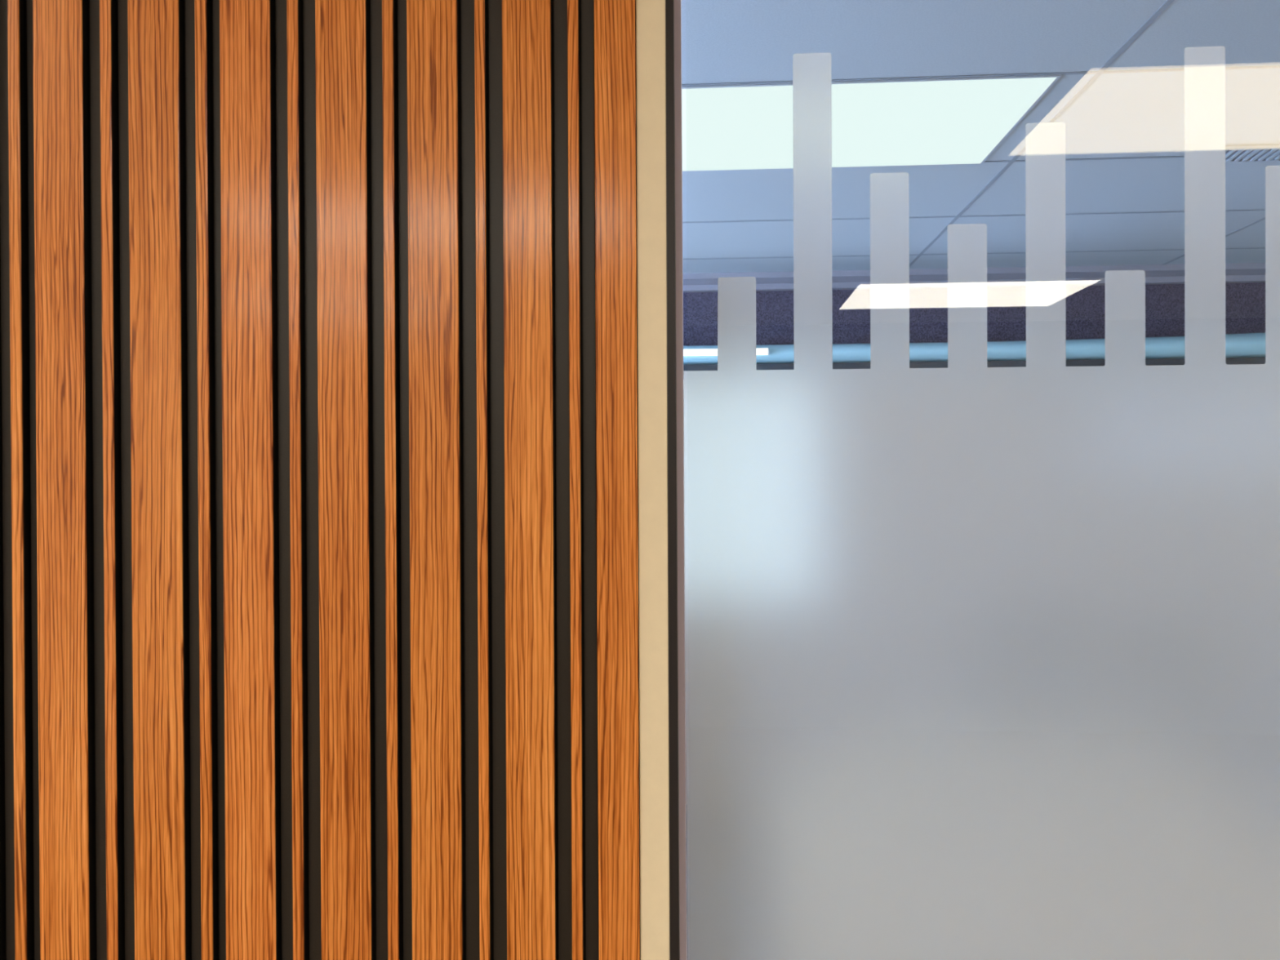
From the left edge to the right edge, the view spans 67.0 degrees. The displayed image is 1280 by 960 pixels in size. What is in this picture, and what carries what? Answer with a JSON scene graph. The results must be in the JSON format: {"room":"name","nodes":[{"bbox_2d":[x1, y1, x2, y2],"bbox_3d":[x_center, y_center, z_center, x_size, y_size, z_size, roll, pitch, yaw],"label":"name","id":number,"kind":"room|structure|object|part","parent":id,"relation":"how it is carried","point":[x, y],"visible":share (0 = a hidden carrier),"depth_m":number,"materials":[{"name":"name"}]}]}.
{"room":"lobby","nodes":[
{"label":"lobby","id":0,"kind":"room"},
{"bbox_2d":[685,733,686,804],"bbox_3d":[1.521,0.308,4.787,6.800,2.600,0.150,0,0,4],"label":"wall","id":1,"kind":"structure","parent":0,"point":[686,733],"depth_m":4.80,"materials":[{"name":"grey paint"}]},
{"bbox_2d":[685,804,687,943],"bbox_3d":[1.392,1.669,2.753,6.800,0.100,3.940,0,0,4],"label":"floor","id":2,"kind":"structure","parent":0,"point":[686,805],"depth_m":3.78,"materials":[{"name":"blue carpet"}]},
{"bbox_2d":[683,282,1265,346],"bbox_3d":[1.510,-0.752,4.684,6.800,0.400,0.045,0,0,4],"label":"wall","id":3,"kind":"structure","parent":0,"point":[1245,303],"depth_m":4.65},
{"bbox_2d":[683,332,1265,374],"bbox_3d":[1.652,-0.625,4.555,5.900,0.203,0.195,0,0,4],"label":"window","id":4,"kind":"structure","parent":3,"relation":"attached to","point":[1244,348],"depth_m":4.47,"materials":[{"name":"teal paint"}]},
{"bbox_2d":[683,348,717,355],"bbox_3d":[0.273,-0.596,4.382,0.155,0.036,0.241,0,0,4],"label":"lamp","id":5,"kind":"object","parent":4,"relation":"attached to","point":[712,352],"depth_m":4.51,"materials":[{"name":"white"}]},
{"bbox_2d":[755,347,768,355],"bbox_3d":[0.554,-0.597,4.361,0.068,0.036,0.235,0,0,4],"label":"lamp","id":6,"kind":"object","parent":4,"relation":"attached to","point":[765,351],"depth_m":4.49,"materials":[{"name":"white"}]},
{"bbox_3d":[1.653,-0.538,4.565,5.900,0.028,0.175,0,0,4],"label":"rail","id":7,"kind":"part","parent":4,"relation":"part of","materials":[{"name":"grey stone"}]},
{"bbox_2d":[683,262,1265,292],"bbox_3d":[1.504,-0.959,4.615,6.800,0.065,0.180,0,0,4],"label":"trim","id":8,"kind":"structure","parent":3,"relation":"attached to","point":[1241,273],"depth_m":4.57,"materials":[{"name":"grey"}]},
{"bbox_2d":[681,0,1279,273],"bbox_3d":[1.380,-1.031,2.739,6.800,0.100,3.940,0,0,4],"label":"ceiling","id":9,"kind":"structure","parent":0,"point":[1125,114],"depth_m":2.52,"materials":[{"name":"tile"}]},
{"bbox_2d":[681,74,1062,172],"bbox_3d":[0.532,-0.974,2.690,1.011,0.004,0.666,0,0,4],"label":"recessed light","id":10,"kind":"object","parent":9,"relation":"in","point":[957,121],"visible":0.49,"depth_m":2.62,"materials":[{"name":"white plastic"}]},
{"bbox_2d":[681,0,1279,266],"bbox_3d":[1.376,-0.979,2.680,6.800,0.001,3.700,0,0,4],"label":"grid","id":11,"kind":"object","parent":9,"relation":"attached to","point":[1167,2],"visible":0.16,"depth_m":2.50,"materials":[{"name":"silver metal"}]},
{"bbox_2d":[1225,144,1279,163],"bbox_3d":[1.976,-0.977,2.888,0.550,0.009,0.135,0,0,4],"label":"ceiling vent","id":12,"kind":"object","parent":9,"relation":"in","point":[1246,153],"visible":0.67,"depth_m":2.89,"materials":[{"name":"white metal"}]},
{"bbox_3d":[1.032,1.695,-1.933,8.100,0.100,5.460,0,0,4],"label":"floor","id":13,"kind":"structure","parent":0,"visible":0},
{"bbox_2d":[665,0,687,959],"bbox_3d":[1.738,0.328,0.728,3.430,2.600,0.072,0,0,4],"label":"window frame","id":14,"kind":"structure","parent":13,"relation":"on","point":[675,395],"depth_m":0.81,"materials":[{"name":"black metal"}]},
{"bbox_3d":[0.032,0.336,0.841,0.010,2.600,0.072,0,0,4],"label":"frame","id":15,"kind":"part","parent":14,"relation":"part of","materials":[{"name":"black metal"}]},
{"bbox_2d":[683,45,1279,959],"bbox_3d":[1.348,0.597,0.752,2.623,1.935,0.001,0,0,4],"label":"film","id":16,"kind":"object","parent":14,"relation":"attached to","point":[982,662],"visible":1,"depth_m":0.82,"materials":[{"name":"grey plastic"}]},
{"bbox_3d":[-1.416,0.342,0.956,2.846,2.600,0.084,0,0,4],"label":"wall","id":17,"kind":"structure","parent":0,"visible":0},
{"bbox_2d":[0,0,640,959],"bbox_3d":[-0.837,0.339,0.867,1.678,2.600,0.016,0,0,4],"label":"wall panel","id":18,"kind":"object","parent":17,"relation":"attached to","point":[319,610],"visible":1,"depth_m":0.82,"materials":[{"name":"brown wood"}]},
{"bbox_2d":[635,0,670,959],"bbox_3d":[0.015,0.336,0.854,0.024,2.600,0.098,0,0,4],"label":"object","id":19,"kind":"structure","parent":17,"relation":"attached to","point":[651,63],"depth_m":0.80,"materials":[{"name":"beige paint"}]}
]}

